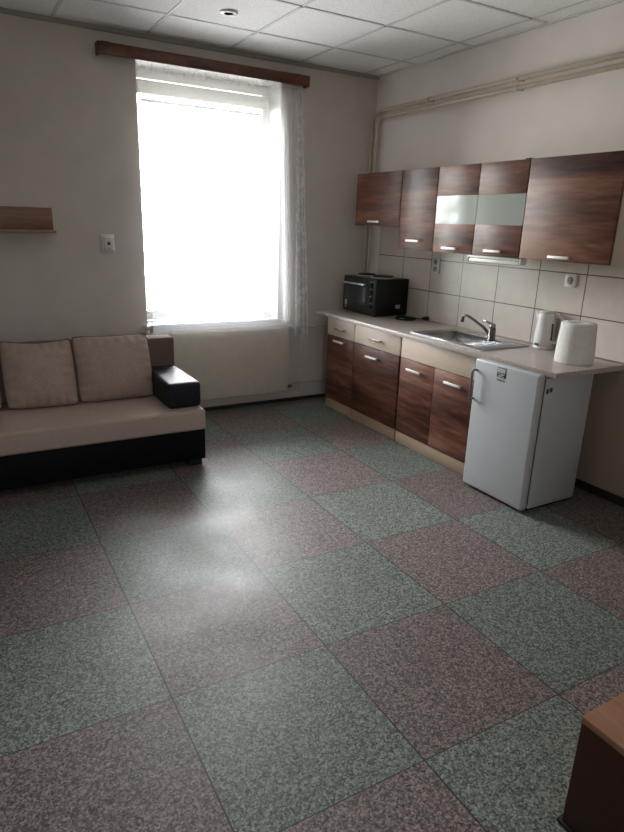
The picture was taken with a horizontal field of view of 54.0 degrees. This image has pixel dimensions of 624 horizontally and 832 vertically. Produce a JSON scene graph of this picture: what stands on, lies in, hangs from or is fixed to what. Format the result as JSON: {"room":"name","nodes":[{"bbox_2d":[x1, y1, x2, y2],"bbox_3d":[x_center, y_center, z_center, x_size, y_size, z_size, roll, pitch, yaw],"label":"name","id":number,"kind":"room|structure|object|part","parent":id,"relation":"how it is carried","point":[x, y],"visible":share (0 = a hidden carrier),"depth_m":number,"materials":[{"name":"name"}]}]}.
{"room":"common room","nodes":[
{"label":"common room","id":0,"kind":"room"},
{"bbox_2d":[0,13,377,407],"bbox_3d":[-1.633,-1.314,4.573,5.100,2.736,0.400,-8,20,-29],"label":"wall","id":1,"kind":"structure","parent":0,"point":[69,140],"depth_m":4.40,"materials":[{"name":"grey paint"}]},
{"bbox_2d":[0,206,56,232],"bbox_3d":[-2.144,-1.274,3.946,0.900,0.162,0.150,-8,20,-29],"label":"wall shelf","id":2,"kind":"object","parent":1,"relation":"attached to","point":[12,218],"visible":1,"depth_m":4.12,"materials":[{"name":"brown wood"}]},
{"bbox_2d":[101,234,114,252],"bbox_3d":[-1.472,-1.243,4.427,0.092,0.130,0.040,-8,20,-29],"label":"wall thermostat","id":3,"kind":"object","parent":1,"relation":"attached to","point":[107,241],"visible":1,"depth_m":4.42,"materials":[{"name":"white plastic"}]},
{"bbox_2d":[0,7,378,79],"bbox_3d":[-1.483,-2.548,3.997,4.700,0.028,0.022,-8,20,-29],"label":"trim","id":4,"kind":"structure","parent":1,"relation":"attached to","point":[7,11],"depth_m":4.28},
{"bbox_2d":[136,66,268,319],"bbox_3d":[-0.877,-1.716,4.948,1.130,1.840,0.110,-8,20,-29],"label":"window","id":5,"kind":"structure","parent":1,"relation":"in","point":[149,81],"depth_m":4.86,"materials":[{"name":"white plastic"}]},
{"bbox_2d":[95,40,309,87],"bbox_3d":[-0.729,-2.524,4.422,1.597,0.080,0.080,-8,20,-29],"label":"curtain pelmet","id":6,"kind":"object","parent":1,"relation":"attached to","point":[101,47],"visible":1,"depth_m":4.34,"materials":[{"name":"brown wood"}]},
{"bbox_2d":[135,59,281,324],"bbox_3d":[-0.855,-1.704,4.912,1.130,1.840,0.398,-8,20,-29],"label":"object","id":7,"kind":"structure","parent":1,"relation":"attached to","point":[274,88],"depth_m":5.01,"materials":[{"name":"white plastic"}]},
{"bbox_2d":[145,315,285,328],"bbox_3d":[-0.816,-0.789,5.105,1.205,0.018,0.300,-8,20,-29],"label":"window sill","id":8,"kind":"structure","parent":1,"relation":"attached to","point":[170,323],"depth_m":5.04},
{"bbox_2d":[146,325,293,399],"bbox_3d":[-0.734,-0.447,5.079,1.258,0.590,0.132,-8,20,-29],"label":"radiator","id":9,"kind":"object","parent":1,"relation":"attached to","point":[228,362],"visible":0.82,"depth_m":5.09,"materials":[{"name":"beige metal"}]},
{"bbox_3d":[-0.749,-0.440,5.106,1.180,0.560,0.012,-8,20,-29],"label":"panel","id":10,"kind":"part","parent":9,"relation":"part of","materials":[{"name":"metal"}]},
{"bbox_2d":[150,325,288,334],"bbox_3d":[-0.724,-0.704,4.996,1.180,0.009,0.047,-8,20,-29],"label":"grille","id":11,"kind":"object","parent":9,"relation":"attached to","point":[268,328],"depth_m":5.00,"materials":[{"name":"beige metal"}]},
{"bbox_2d":[290,379,325,385],"bbox_3d":[0.114,-0.326,5.653,0.735,0.023,0.064,-8,20,-29],"label":"pipe","id":12,"kind":"object","parent":9,"relation":"attached to","point":[294,383],"visible":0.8,"depth_m":5.59,"materials":[{"name":"grey metal"}]},
{"bbox_2d":[291,325,327,330],"bbox_3d":[0.130,-0.802,5.505,0.735,0.031,0.064,-8,20,-29],"label":"pipe","id":13,"kind":"object","parent":9,"relation":"attached to","point":[296,327],"visible":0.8,"depth_m":5.43,"materials":[{"name":"grey metal"}]},
{"bbox_2d":[203,393,324,410],"bbox_3d":[-1.577,0.034,4.806,4.699,0.028,0.012,-8,20,-29],"label":"baseboard","id":14,"kind":"structure","parent":1,"relation":"attached to","point":[323,394],"depth_m":5.43,"materials":[{"name":"paint"}]},
{"bbox_2d":[0,0,615,75],"bbox_3d":[0.024,-1.798,1.464,5.100,0.150,6.900,-8,20,-29],"label":"ceiling","id":15,"kind":"structure","parent":0,"point":[455,20],"depth_m":3.82,"materials":[{"name":"white"}]},
{"bbox_2d":[219,9,237,16],"bbox_3d":[-0.500,-2.426,3.688,0.112,0.009,0.112,-8,20,-29],"label":"recessed light","id":16,"kind":"object","parent":15,"relation":"in","point":[225,12],"visible":1,"depth_m":3.67,"materials":[{"name":"white plastic"}]},
{"bbox_2d":[50,0,589,73],"bbox_3d":[0.071,-1.697,1.405,4.700,0.004,6.300,-8,20,-29],"label":"grid","id":17,"kind":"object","parent":15,"relation":"attached to","point":[58,4],"depth_m":3.81,"materials":[{"name":"white metal"}]},
{"bbox_2d":[0,396,623,831],"bbox_3d":[-0.073,0.941,2.319,5.100,0.120,6.900,-8,20,-29],"label":"floor","id":18,"kind":"structure","parent":0,"point":[314,623],"depth_m":2.36,"materials":[{"name":"tile"}]},
{"bbox_2d":[0,334,205,490],"bbox_3d":[-1.724,-0.022,3.771,1.962,0.742,0.793,-8,20,-29],"label":"sofa","id":19,"kind":"object","parent":18,"relation":"on","point":[38,446],"visible":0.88,"depth_m":3.72,"materials":[{"name":"beige fabric"}]},
{"bbox_2d":[0,389,1,410],"bbox_3d":[-2.120,-0.161,3.614,0.502,0.302,0.203,-8,20,-29],"label":"sofa cushion","id":20,"kind":"object","parent":19,"relation":"on","point":[0,389],"visible":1,"depth_m":3.72,"materials":[{"name":"beige fabric"}]},
{"bbox_2d":[0,339,78,409],"bbox_3d":[-1.701,-0.263,3.827,0.420,0.400,0.274,-8,20,-29],"label":"sofa cushion","id":21,"kind":"object","parent":19,"relation":"on","point":[34,375],"visible":1,"depth_m":3.75,"materials":[{"name":"beige fabric"}]},
{"bbox_3d":[-1.868,-0.289,3.964,1.961,0.358,0.155,-8,20,-29],"label":"backrest","id":22,"kind":"part","parent":19,"relation":"part of","materials":[{"name":"brown fabric"}]},
{"bbox_3d":[-1.718,0.035,3.775,1.962,0.137,0.763,-8,20,-29],"label":"seat","id":23,"kind":"part","parent":19,"relation":"part of","materials":[{"name":"beige fabric"}]},
{"bbox_2d":[71,333,153,401],"bbox_3d":[-1.307,-0.321,4.047,0.494,0.407,0.280,-8,20,-29],"label":"sofa cushion","id":24,"kind":"object","parent":19,"relation":"on","point":[112,367],"visible":1,"depth_m":3.95,"materials":[{"name":"beige fabric"}]},
{"bbox_3d":[-0.942,-0.204,4.120,0.216,0.166,0.549,-8,20,-29],"label":"armrest","id":25,"kind":"part","parent":19,"relation":"part of","materials":[{"name":"black leather"}]},
{"bbox_2d":[325,317,354,417],"bbox_3d":[0.442,-0.446,5.286,0.557,0.794,0.410,-8,20,-29],"label":"base cabinet","id":26,"kind":"object","parent":18,"relation":"on","point":[341,334],"visible":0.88,"depth_m":5.15,"materials":[{"name":"beige laminate"}]},
{"bbox_3d":[0.245,-0.724,5.075,0.018,0.146,0.406,-8,20,-29],"label":"drawer","id":27,"kind":"part","parent":26,"relation":"part of","materials":[{"name":"beige laminate"}]},
{"bbox_2d":[351,324,402,439],"bbox_3d":[0.692,-0.307,4.869,0.557,0.794,0.595,-8,20,-29],"label":"base cabinet","id":28,"kind":"object","parent":18,"relation":"on","point":[377,354],"visible":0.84,"depth_m":4.72,"materials":[{"name":"beige laminate"}]},
{"bbox_3d":[0.495,-0.585,4.658,0.018,0.146,0.591,-8,20,-29],"label":"drawer","id":29,"kind":"part","parent":28,"relation":"part of","materials":[{"name":"beige laminate"}]},
{"bbox_2d":[395,338,477,474],"bbox_3d":[1.043,-0.112,4.285,0.557,0.794,0.787,-8,20,-29],"label":"base cabinet","id":30,"kind":"object","parent":18,"relation":"on","point":[434,404],"visible":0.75,"depth_m":4.15,"materials":[{"name":"beige laminate"}]},
{"bbox_3d":[0.712,-0.312,4.285,0.030,0.016,0.150,-8,20,-29],"label":"handle","id":31,"kind":"part","parent":30,"relation":"part of","materials":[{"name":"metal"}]},
{"bbox_3d":[0.730,-0.110,4.352,0.018,0.554,0.366,-8,20,-29],"label":"door","id":32,"kind":"part","parent":30,"relation":"part of","materials":[{"name":"brown wood"}]},
{"bbox_3d":[0.846,-0.390,4.075,0.018,0.146,0.783,-8,20,-29],"label":"panel","id":33,"kind":"part","parent":30,"relation":"part of","materials":[{"name":"beige laminate"}]},
{"bbox_3d":[0.925,-0.002,4.027,0.018,0.554,0.413,-8,20,-29],"label":"door","id":34,"kind":"part","parent":30,"relation":"part of","materials":[{"name":"brown wood"}]},
{"bbox_3d":[0.908,-0.203,3.958,0.030,0.016,0.150,-8,20,-29],"label":"handle","id":35,"kind":"part","parent":30,"relation":"part of","materials":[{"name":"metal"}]},
{"bbox_2d":[315,309,623,378],"bbox_3d":[0.912,-0.595,4.407,0.595,0.038,2.535,-8,20,-29],"label":"countertop","id":36,"kind":"structure","parent":30,"relation":"on","point":[530,358],"depth_m":3.83,"materials":[{"name":"laminate"}]},
{"bbox_2d":[342,273,428,320],"bbox_3d":[0.600,-0.996,5.080,0.375,0.321,0.764,-9,20,-31],"label":"oven","id":37,"kind":"object","parent":36,"relation":"on","point":[372,294],"visible":1,"depth_m":5.05,"materials":[{"name":"black metal"}]},
{"bbox_3d":[0.350,-1.112,5.127,0.032,0.014,0.316,-9,20,-31],"label":"door handle","id":38,"kind":"part","parent":37,"relation":"part of","materials":[{"name":"silver metal"}]},
{"bbox_3d":[0.360,-1.010,5.166,0.002,0.174,0.293,-9,20,-31],"label":"door glass","id":39,"kind":"part","parent":37,"relation":"part of","materials":[{"name":"black glass"}]},
{"bbox_3d":[0.364,-1.020,5.167,0.010,0.244,0.336,-9,20,-31],"label":"oven door","id":40,"kind":"part","parent":37,"relation":"part of","materials":[{"name":"black glass"}]},
{"bbox_3d":[0.486,-0.965,4.985,0.008,0.286,0.110,-9,20,-31],"label":"control panel","id":41,"kind":"part","parent":37,"relation":"part of","materials":[{"name":"black plastic"}]},
{"bbox_3d":[0.734,-0.820,4.978,0.188,0.054,0.301,-9,20,-31],"label":"power cord","id":42,"kind":"part","parent":37,"relation":"part of","materials":[{"name":"black rubber"}]},
{"bbox_2d":[410,329,528,350],"bbox_3d":[1.041,-0.448,4.150,0.420,0.162,0.690,-8,20,-29],"label":"sink","id":43,"kind":"object","parent":36,"relation":"in","point":[475,341],"visible":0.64,"depth_m":4.12,"materials":[{"name":"silver metal"}]},
{"bbox_3d":[0.993,-0.476,4.240,0.293,0.158,0.363,-8,20,-29],"label":"bowl","id":44,"kind":"part","parent":43,"relation":"part of","materials":[{"name":"silver metal"}]},
{"bbox_2d":[460,314,495,340],"bbox_3d":[1.124,-0.605,4.161,0.058,0.145,0.306,-10,21,-35],"label":"mixer tap","id":45,"kind":"object","parent":36,"relation":"on","point":[491,333],"visible":1,"depth_m":4.07,"materials":[{"name":"silver metal"}]},
{"bbox_3d":[1.119,-0.618,4.168,0.022,0.124,0.270,-10,21,-34],"label":"spout","id":46,"kind":"part","parent":45,"relation":"part of","materials":[{"name":"silver metal"}]},
{"bbox_3d":[1.183,-0.614,4.074,0.044,0.051,0.094,-11,22,-36],"label":"lever","id":47,"kind":"part","parent":45,"relation":"part of","materials":[{"name":"grey metal"}]},
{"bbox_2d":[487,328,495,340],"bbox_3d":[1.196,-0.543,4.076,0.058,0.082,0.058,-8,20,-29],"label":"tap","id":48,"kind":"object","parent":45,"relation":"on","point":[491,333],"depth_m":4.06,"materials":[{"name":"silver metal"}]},
{"bbox_2d":[532,310,564,349],"bbox_3d":[1.481,-0.543,3.864,0.138,0.240,0.165,-2,18,-11],"label":"electric kettle","id":49,"kind":"object","parent":36,"relation":"on","point":[544,336],"visible":0.98,"depth_m":3.84,"materials":[{"name":"white plastic"}]},
{"bbox_3d":[1.482,-0.655,3.846,0.100,0.016,0.100,-8,20,-29],"label":"lid","id":50,"kind":"part","parent":49,"relation":"part of","materials":[{"name":"white plastic"}]},
{"bbox_3d":[1.535,-0.536,3.822,0.070,0.201,0.029,18,24,42],"label":"handle","id":51,"kind":"part","parent":49,"relation":"part of","materials":[{"name":"white plastic"}]},
{"bbox_2d":[554,320,597,365],"bbox_3d":[1.506,-0.418,3.491,0.212,0.226,0.212,-8,20,-29],"label":"paper roll","id":52,"kind":"object","parent":36,"relation":"on","point":[576,342],"visible":1,"depth_m":3.42,"materials":[{"name":"paper"}]},
{"bbox_2d":[463,358,593,510],"bbox_3d":[1.256,0.082,3.657,0.489,0.812,0.477,-8,20,-29],"label":"fridge","id":53,"kind":"object","parent":18,"relation":"on","point":[526,431],"visible":0.99,"depth_m":3.50,"materials":[{"name":"white metal"}]},
{"bbox_3d":[0.959,-0.189,3.658,0.040,0.194,0.014,-8,20,-29],"label":"handle","id":54,"kind":"part","parent":53,"relation":"part of","materials":[{"name":"white plastic"}]},
{"bbox_3d":[1.099,0.096,3.568,0.050,0.796,0.476,-8,20,-29],"label":"door","id":55,"kind":"part","parent":53,"relation":"part of","materials":[{"name":"white metal"}]},
{"bbox_2d":[556,693,623,831],"bbox_3d":[1.160,0.996,1.474,0.690,0.362,0.757,-8,20,-29],"label":"table","id":56,"kind":"object","parent":18,"relation":"on","point":[594,802],"visible":1,"depth_m":1.55,"materials":[{"name":"brown wood"}]},
{"bbox_2d":[370,2,623,497],"bbox_3d":[2.201,-0.658,2.909,0.200,2.736,6.500,-8,20,-29],"label":"wall","id":57,"kind":"structure","parent":0,"point":[581,115],"depth_m":3.85,"materials":[{"name":"beige paint"}]},
{"bbox_2d":[355,170,402,226],"bbox_3d":[0.635,-1.724,4.897,0.334,0.400,0.601,-8,20,-29],"label":"upper cabinet","id":58,"kind":"object","parent":57,"relation":"attached to","point":[378,202],"visible":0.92,"depth_m":4.81,"materials":[{"name":"brown laminate"}]},
{"bbox_3d":[0.493,-1.548,4.880,0.030,0.016,0.154,-8,20,-29],"label":"handle","id":59,"kind":"part","parent":58,"relation":"part of","materials":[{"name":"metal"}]},
{"bbox_2d":[398,167,439,250],"bbox_3d":[0.882,-1.509,4.506,0.334,0.560,0.401,-8,20,-29],"label":"upper cabinet","id":60,"kind":"object","parent":57,"relation":"attached to","point":[419,186],"visible":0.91,"depth_m":4.43,"materials":[{"name":"brown laminate"}]},
{"bbox_3d":[0.741,-1.286,4.498,0.030,0.016,0.151,-8,20,-29],"label":"handle","id":61,"kind":"part","parent":60,"relation":"part of","materials":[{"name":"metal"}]},
{"bbox_2d":[432,158,532,257],"bbox_3d":[1.178,-1.347,4.011,0.334,0.566,0.791,-8,20,-29],"label":"upper cabinet","id":62,"kind":"object","parent":57,"relation":"attached to","point":[480,209],"visible":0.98,"depth_m":3.90,"materials":[{"name":"brown laminate"}]},
{"bbox_3d":[0.936,-1.144,4.181,0.030,0.016,0.140,-8,20,-29],"label":"handle","id":63,"kind":"part","parent":62,"relation":"part of","materials":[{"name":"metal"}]},
{"bbox_3d":[0.969,-1.383,4.114,0.018,0.558,0.391,-8,20,-29],"label":"door","id":64,"kind":"part","parent":62,"relation":"part of","materials":[{"name":"brown wood"}]},
{"bbox_3d":[1.134,-1.036,3.851,0.030,0.016,0.138,-8,20,-29],"label":"handle","id":65,"kind":"part","parent":62,"relation":"part of","materials":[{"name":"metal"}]},
{"bbox_2d":[467,254,526,265],"bbox_3d":[1.170,-0.996,3.912,0.055,0.045,0.464,-8,20,-29],"label":"lamp","id":66,"kind":"object","parent":62,"relation":"attached to","point":[473,258],"visible":0.89,"depth_m":3.87,"materials":[{"name":"white plastic"}]},
{"bbox_2d":[469,257,522,265],"bbox_3d":[1.170,-0.988,3.914,0.049,0.028,0.430,-8,20,-29],"label":"diffuser","id":67,"kind":"object","parent":66,"relation":"attached to","point":[494,260],"depth_m":3.85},
{"bbox_3d":[1.164,-1.275,3.787,0.018,0.558,0.392,-8,20,-29],"label":"door","id":68,"kind":"part","parent":62,"relation":"part of","materials":[{"name":"brown wood"}]},
{"bbox_2d":[362,51,623,272],"bbox_3d":[2.009,-0.567,3.003,0.065,2.452,6.196,-8,20,-29],"label":"pipe","id":69,"kind":"object","parent":57,"relation":"attached to","point":[520,78],"visible":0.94,"depth_m":4.14,"materials":[{"name":"beige metal"}]},
{"bbox_2d":[366,62,623,272],"bbox_3d":[2.025,-0.533,2.983,0.063,2.400,6.128,-8,20,-29],"label":"pipe","id":70,"kind":"object","parent":57,"relation":"attached to","point":[519,87],"visible":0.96,"depth_m":4.13,"materials":[{"name":"beige metal"}]},
{"bbox_2d":[377,0,623,76],"bbox_3d":[2.107,-1.970,2.523,0.022,0.010,6.278,-8,20,-29],"label":"trim","id":71,"kind":"structure","parent":57,"relation":"attached to","point":[616,1],"depth_m":3.89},
{"bbox_2d":[378,226,623,362],"bbox_3d":[1.583,-0.750,3.786,0.008,0.746,4.010,-8,20,-29],"label":"wall tiles","id":72,"kind":"structure","parent":57,"relation":"attached to","point":[509,297],"depth_m":4.20,"materials":[{"name":"white tile"}]},
{"bbox_2d":[432,258,440,273],"bbox_3d":[0.965,-1.170,4.771,0.016,0.114,0.081,-8,20,-29],"label":"double socket","id":73,"kind":"object","parent":72,"relation":"attached to","point":[436,261],"visible":1,"depth_m":4.76,"materials":[{"name":"white plastic"}]},
{"bbox_2d":[564,273,577,287],"bbox_3d":[1.581,-0.828,3.745,0.014,0.080,0.081,-8,20,-29],"label":"socket","id":74,"kind":"object","parent":72,"relation":"attached to","point":[570,279],"visible":1,"depth_m":3.74,"materials":[{"name":"white plastic"}]},
{"bbox_2d":[519,150,623,265],"bbox_3d":[1.526,-1.151,3.432,0.334,0.560,0.611,-8,20,-29],"label":"upper cabinet","id":75,"kind":"object","parent":57,"relation":"attached to","point":[574,209],"visible":1,"depth_m":3.32,"materials":[{"name":"brown laminate"}]},
{"bbox_3d":[1.385,-0.888,3.436,0.030,0.016,0.142,-8,20,-29],"label":"handle","id":76,"kind":"part","parent":75,"relation":"part of","materials":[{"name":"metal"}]},
{"bbox_2d":[574,478,623,506],"bbox_3d":[2.149,0.683,3.112,0.016,0.052,5.750,-8,20,-29],"label":"baseboard","id":77,"kind":"structure","parent":57,"relation":"attached to","point":[583,485],"depth_m":3.75,"materials":[{"name":"paint"}]},
{"bbox_2d":[612,371,619,386],"bbox_3d":[1.720,-0.217,3.544,0.129,0.113,0.026,-8,20,-29],"label":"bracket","id":78,"kind":"object","parent":57,"relation":"attached to","point":[616,374],"visible":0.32,"depth_m":3.57,"materials":[{"name":"metal"}]}
]}

